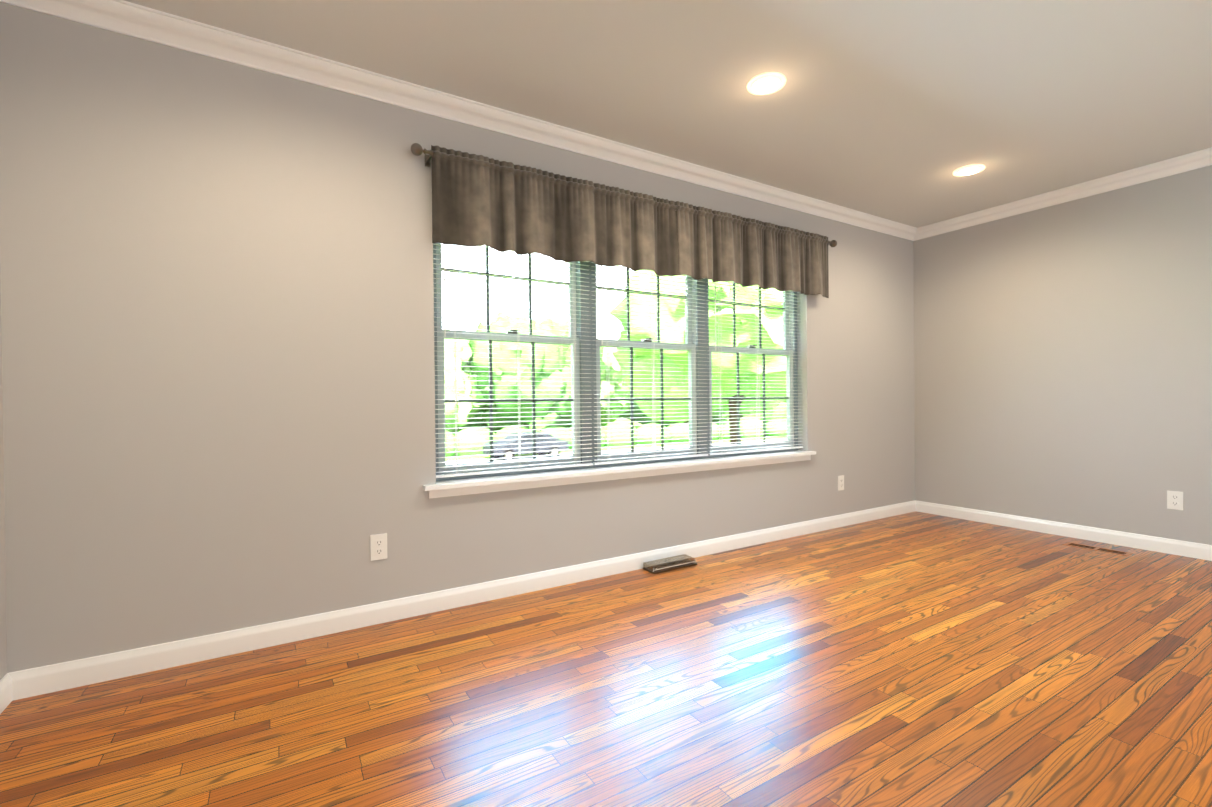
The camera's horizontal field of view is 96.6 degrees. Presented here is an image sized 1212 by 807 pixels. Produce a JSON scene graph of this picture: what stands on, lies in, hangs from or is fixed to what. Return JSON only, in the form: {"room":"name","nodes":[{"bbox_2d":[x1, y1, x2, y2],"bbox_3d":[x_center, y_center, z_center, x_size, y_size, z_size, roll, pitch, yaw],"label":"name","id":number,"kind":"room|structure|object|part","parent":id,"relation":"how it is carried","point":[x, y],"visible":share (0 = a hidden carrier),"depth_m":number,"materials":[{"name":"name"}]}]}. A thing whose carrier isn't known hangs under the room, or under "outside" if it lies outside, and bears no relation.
{"room":"empty living room","nodes":[
{"label":"empty living room","id":0,"kind":"room"},
{"bbox_2d":[0,264,6,679],"bbox_3d":[-0.522,-0.216,-0.805,0.160,2.440,6.385,-1,0,-31],"label":"wall","id":1,"kind":"structure","parent":0,"point":[3,648],"depth_m":1.81,"materials":[{"name":"grey paint"}]},
{"bbox_2d":[0,671,19,713],"bbox_3d":[-0.436,0.957,-0.752,0.015,0.092,6.065,-1,0,-31],"label":"baseboard","id":2,"kind":"structure","parent":1,"relation":"attached to","point":[9,690],"depth_m":1.81,"materials":[{"name":"white wood"}]},
{"bbox_2d":[0,0,31,9],"bbox_3d":[-0.434,-1.395,-0.750,0.074,0.083,6.065,-1,0,-31],"label":"crown molding","id":3,"kind":"structure","parent":1,"relation":"attached to","point":[19,3],"depth_m":1.84,"materials":[{"name":"white"}]},
{"bbox_2d":[0,2,914,672],"bbox_3d":[0.286,-0.248,3.341,5.551,2.440,0.160,-1,0,-31],"label":"wall","id":4,"kind":"structure","parent":0,"point":[218,372],"depth_m":2.21,"materials":[{"name":"grey paint"}]},
{"bbox_2d":[370,533,386,560],"bbox_3d":[-1.025,0.647,2.439,0.070,0.114,0.008,-1,0,-31],"label":"electrical outlet","id":5,"kind":"object","parent":4,"relation":"attached to","point":[378,545],"visible":1,"depth_m":2.44,"materials":[{"name":"white plastic"}]},
{"bbox_2d":[16,500,915,698],"bbox_3d":[0.343,0.926,3.273,5.490,0.092,0.015,-1,0,-31],"label":"baseboard","id":6,"kind":"structure","parent":4,"relation":"attached to","point":[22,684],"depth_m":2.41,"materials":[{"name":"white wood"}]},
{"bbox_2d":[28,0,919,239],"bbox_3d":[0.335,-1.427,3.233,5.370,0.083,0.074,-1,0,-31],"label":"crown molding","id":7,"kind":"structure","parent":4,"relation":"attached to","point":[148,24],"depth_m":2.46,"materials":[{"name":"white"}]},
{"bbox_2d":[433,242,802,480],"bbox_3d":[0.281,-0.358,3.357,2.695,1.460,0.128,-1,0,-31],"label":"window","id":8,"kind":"structure","parent":4,"relation":"in","point":[585,314],"depth_m":3.12,"materials":[{"name":"grey plastic"}]},
{"bbox_2d":[443,244,445,336],"bbox_3d":[-0.784,-0.683,2.618,0.006,0.720,0.009,-1,0,-31],"label":"blind cord","id":9,"kind":"object","parent":8,"relation":"hanging from","point":[443,244],"depth_m":2.61,"materials":[{"name":"white fabric"}]},
{"bbox_2d":[453,252,457,473],"bbox_3d":[-0.746,-0.352,2.668,0.002,1.403,0.028,-1,0,-31],"label":"blind cord","id":10,"kind":"object","parent":8,"relation":"hanging from","point":[453,252],"depth_m":2.67,"materials":[{"name":"white fabric"}]},
{"bbox_2d":[516,254,520,460],"bbox_3d":[-0.461,-0.356,2.842,0.002,1.403,0.028,-1,0,-31],"label":"blind cord","id":11,"kind":"object","parent":8,"relation":"hanging from","point":[518,358],"depth_m":2.84,"materials":[{"name":"white fabric"}]},
{"bbox_2d":[572,262,576,463],"bbox_3d":[-0.176,-0.360,3.017,0.002,1.403,0.028,-1,0,-31],"label":"blind cord","id":12,"kind":"object","parent":8,"relation":"hanging from","point":[574,347],"depth_m":3.02,"materials":[{"name":"white fabric"}]},
{"bbox_2d":[601,266,602,344],"bbox_3d":[-0.027,-0.693,3.081,0.006,0.720,0.009,-1,0,-31],"label":"blind cord","id":13,"kind":"object","parent":8,"relation":"hanging from","point":[601,266],"depth_m":3.08,"materials":[{"name":"white fabric"}]},
{"bbox_2d":[606,280,609,458],"bbox_3d":[0.010,-0.363,3.131,0.002,1.403,0.028,-1,0,-31],"label":"blind cord","id":14,"kind":"object","parent":8,"relation":"hanging from","point":[608,280],"depth_m":3.13,"materials":[{"name":"white fabric"}]},
{"bbox_3d":[0.265,-0.356,3.383,2.625,1.395,0.060,-1,0,-31],"label":"window sashes","id":15,"kind":"part","parent":8,"relation":"part of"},
{"bbox_3d":[0.264,-0.358,3.384,2.549,1.300,0.042,-1,0,-31],"label":"window muntins","id":16,"kind":"part","parent":8,"relation":"part of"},
{"bbox_2d":[641,338,652,341],"bbox_3d":[0.256,-0.394,3.354,0.060,0.022,0.041,-1,0,-31],"label":"sash lock","id":17,"kind":"object","parent":8,"relation":"attached to","point":[646,339],"depth_m":3.35,"materials":[{"name":"grey metal"}]},
{"bbox_2d":[651,270,655,457],"bbox_3d":[0.289,-0.367,3.302,0.002,1.403,0.028,-1,0,-31],"label":"blind cord","id":18,"kind":"object","parent":8,"relation":"hanging from","point":[652,270],"depth_m":3.30,"materials":[{"name":"white fabric"}]},
{"bbox_2d":[692,279,696,454],"bbox_3d":[0.567,-0.370,3.472,0.002,1.403,0.028,-1,0,-31],"label":"blind cord","id":19,"kind":"object","parent":8,"relation":"hanging from","point":[693,279],"depth_m":3.47,"materials":[{"name":"white fabric"}]},
{"bbox_2d":[715,282,718,350],"bbox_3d":[0.715,-0.703,3.536,0.006,0.720,0.009,-1,0,-31],"label":"blind cord","id":20,"kind":"object","parent":8,"relation":"hanging from","point":[715,282],"depth_m":3.53,"materials":[{"name":"white fabric"}]},
{"bbox_2d":[718,282,722,452],"bbox_3d":[0.758,-0.373,3.589,0.002,1.403,0.028,-1,0,-31],"label":"blind cord","id":21,"kind":"object","parent":8,"relation":"hanging from","point":[719,282],"depth_m":3.59,"materials":[{"name":"white fabric"}]},
{"bbox_2d":[755,285,759,437],"bbox_3d":[1.057,-0.377,3.772,0.002,1.403,0.028,-1,0,-31],"label":"blind cord","id":22,"kind":"object","parent":8,"relation":"hanging from","point":[758,285],"depth_m":3.77,"materials":[{"name":"white fabric"}]},
{"bbox_2d":[789,301,793,446],"bbox_3d":[1.356,-0.381,3.956,0.002,1.403,0.028,-1,0,-31],"label":"blind cord","id":23,"kind":"object","parent":8,"relation":"hanging from","point":[792,301],"depth_m":3.96,"materials":[{"name":"white plastic"}]},
{"bbox_2d":[423,450,815,498],"bbox_3d":[0.319,0.400,3.293,2.795,0.064,0.129,-1,0,-31],"label":"window sill","id":24,"kind":"structure","parent":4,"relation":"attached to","point":[448,488],"depth_m":3.03,"materials":[{"name":"white wood"}]},
{"bbox_2d":[411,143,836,297],"bbox_3d":[0.409,-0.982,3.250,3.044,0.454,0.123,-1,0,-31],"label":"valance","id":25,"kind":"object","parent":4,"relation":"attached to","point":[492,203],"visible":1,"depth_m":2.98,"materials":[{"name":"brown fabric"}]},
{"bbox_3d":[0.402,-1.167,3.257,3.044,0.062,0.105,-1,0,-31],"label":"rod","id":26,"kind":"part","parent":25,"relation":"part of","materials":[{"name":"brown metal"}]},
{"bbox_2d":[838,475,843,490],"bbox_3d":[1.820,0.614,4.182,0.070,0.114,0.008,-1,0,-31],"label":"electrical outlet","id":27,"kind":"object","parent":4,"relation":"attached to","point":[840,482],"visible":1,"depth_m":4.18,"materials":[{"name":"white plastic"}]},
{"bbox_2d":[0,511,1211,806],"bbox_3d":[1.925,1.031,0.695,5.871,0.120,6.385,-1,0,-31],"label":"floor","id":28,"kind":"structure","parent":0,"point":[916,659],"depth_m":1.80,"materials":[{"name":"brown wood"}]},
{"bbox_2d":[643,554,696,573],"bbox_3d":[0.382,0.951,3.208,0.320,0.040,0.115,-1,0,-31],"label":"floor vent","id":29,"kind":"object","parent":28,"relation":"in","point":[667,565],"visible":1,"depth_m":3.19,"materials":[{"name":"brown metal"}]},
{"bbox_2d":[1062,542,1132,555],"bbox_3d":[3.176,0.940,3.499,0.105,0.002,0.320,-1,0,-31],"label":"floor vent","id":30,"kind":"object","parent":28,"relation":"in","point":[1098,549],"visible":1,"depth_m":3.48,"materials":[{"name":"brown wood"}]},
{"bbox_2d":[124,0,1211,227],"bbox_3d":[1.900,-1.529,0.679,5.871,0.120,6.385,-1,0,-31],"label":"ceiling","id":31,"kind":"structure","parent":0,"point":[900,111],"depth_m":2.42,"materials":[{"name":"white paint"}]},
{"bbox_2d":[747,72,785,94],"bbox_3d":[0.735,-1.463,2.479,0.175,0.010,0.175,-1,0,-31],"label":"recessed light","id":32,"kind":"object","parent":31,"relation":"in","point":[766,83],"visible":1,"depth_m":2.46,"materials":[{"name":"white"}]},
{"bbox_2d":[953,164,985,175],"bbox_3d":[2.314,-1.484,3.446,0.175,0.010,0.175,-1,0,-31],"label":"recessed light","id":33,"kind":"object","parent":31,"relation":"in","point":[967,170],"visible":0.96,"depth_m":3.43,"materials":[{"name":"white"}]},
{"bbox_2d":[913,165,1211,544],"bbox_3d":[4.347,-0.282,2.179,0.160,2.440,6.385,-1,0,-31],"label":"wall","id":34,"kind":"structure","parent":0,"point":[1062,362],"depth_m":3.77,"materials":[{"name":"grey paint"}]},
{"bbox_2d":[911,147,1211,240],"bbox_3d":[4.235,-1.459,2.110,0.074,0.083,6.065,-1,0,-31],"label":"crown molding","id":35,"kind":"structure","parent":34,"relation":"attached to","point":[1202,158],"depth_m":3.71,"materials":[{"name":"white"}]},
{"bbox_2d":[916,501,1211,560],"bbox_3d":[4.284,0.893,2.140,0.015,0.092,6.065,-1,0,-31],"label":"baseboard","id":36,"kind":"structure","parent":34,"relation":"attached to","point":[1152,543],"depth_m":3.76,"materials":[{"name":"white wood"}]},
{"bbox_2d":[1167,490,1182,509],"bbox_3d":[3.538,0.602,3.359,0.008,0.114,0.070,-1,0,-31],"label":"electrical outlet","id":37,"kind":"object","parent":34,"relation":"attached to","point":[1175,500],"visible":1,"depth_m":3.36,"materials":[{"name":"white plastic"}]},
{"label":"outside","id":38,"kind":"structure","parent":0,"visible":0},
{"bbox_2d":[446,418,786,460],"bbox_3d":[-17.757,3.224,55.228,115.000,0.350,52.500,-1,0,-31],"label":"lawn","id":39,"kind":"structure","parent":38,"point":[570,451],"depth_m":37.49,"materials":[{"name":"green plant"}]},
{"bbox_2d":[445,416,786,457],"bbox_3d":[-11.144,2.479,30.253,73.243,2.397,2.798,-1,0,-31],"label":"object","id":40,"kind":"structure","parent":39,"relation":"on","point":[625,429],"depth_m":37.30,"materials":[{"name":"green plant"}]},
{"bbox_2d":[457,401,786,432],"bbox_3d":[-6.036,-0.257,50.902,137.015,12.198,14.445,-1,0,-31],"label":"hedge","id":41,"kind":"object","parent":39,"relation":"on","point":[627,414],"depth_m":52.78,"materials":[{"name":"green plant"}]},
{"bbox_2d":[447,438,786,463],"bbox_3d":[-2.083,3.251,29.648,115.000,0.280,7.500,-1,0,-31],"label":"street","id":42,"kind":"structure","parent":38,"point":[668,447],"depth_m":34.45,"materials":[{"name":"grey asphalt"}]},
{"bbox_2d":[483,432,568,459],"bbox_3d":[-4.546,2.404,30.778,4.500,1.450,1.860,-1,0,-31],"label":"car","id":43,"kind":"object","parent":42,"relation":"on","point":[538,445],"depth_m":30.16,"materials":[{"name":"grey paint"}]},
{"bbox_3d":[-10.843,0.653,34.703,4.110,5.438,3.501,-1,0,-31],"label":"trunk","id":44,"kind":"object","parent":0,"visible":0},
{"bbox_2d":[443,326,488,434],"bbox_3d":[-11.331,-1.310,34.916,9.300,7.243,8.811,-1,0,-31],"label":"tree","id":45,"kind":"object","parent":44,"relation":"attached to","point":[449,364],"depth_m":32.44,"materials":[{"name":"green plant"}]},
{"bbox_3d":[-5.576,0.327,37.333,4.802,5.944,3.910,-1,0,-31],"label":"trunk","id":46,"kind":"object","parent":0,"visible":0},
{"bbox_2d":[466,313,606,428],"bbox_3d":[-5.151,-2.128,36.711,9.957,7.836,9.958,-1,0,-31],"label":"tree","id":47,"kind":"object","parent":46,"relation":"attached to","point":[562,387],"depth_m":33.08,"materials":[{"name":"green plant"}]},
{"bbox_3d":[-0.984,0.408,41.120,3.348,5.638,4.534,-1,0,-31],"label":"trunk","id":48,"kind":"object","parent":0,"visible":0},
{"bbox_2d":[561,347,636,421],"bbox_3d":[-0.850,-1.562,41.483,8.553,6.680,7.744,-1,0,-31],"label":"crown","id":49,"kind":"object","parent":48,"relation":"attached to","point":[621,393],"depth_m":39.23,"materials":[{"name":"green plant"}]},
{"bbox_3d":[11.687,0.114,49.071,3.825,5.861,5.133,-1,0,-31],"label":"trunk","id":50,"kind":"object","parent":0,"visible":0},
{"bbox_2d":[715,395,780,419],"bbox_3d":[12.217,-2.785,49.764,9.871,8.843,11.763,-1,0,-31],"label":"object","id":51,"kind":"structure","parent":50,"relation":"attached to","point":[749,410],"depth_m":45.78,"materials":[{"name":"green plant"}]},
{"bbox_3d":[5.043,2.232,17.995,115.000,1.685,19.820,-1,0,-31],"label":"lawn","id":52,"kind":"structure","parent":0,"visible":0},
{"bbox_2d":[729,395,743,443],"bbox_3d":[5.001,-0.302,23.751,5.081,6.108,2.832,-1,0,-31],"label":"trunk","id":53,"kind":"object","parent":52,"relation":"on","point":[734,438],"depth_m":22.63,"materials":[{"name":"brown plant"}]},
{"bbox_2d":[609,270,785,422],"bbox_3d":[5.157,-3.178,23.038,10.325,7.941,9.882,-1,0,-31],"label":"tree","id":54,"kind":"object","parent":53,"relation":"attached to","point":[780,361],"depth_m":20.14,"materials":[{"name":"green plant"}]}
]}

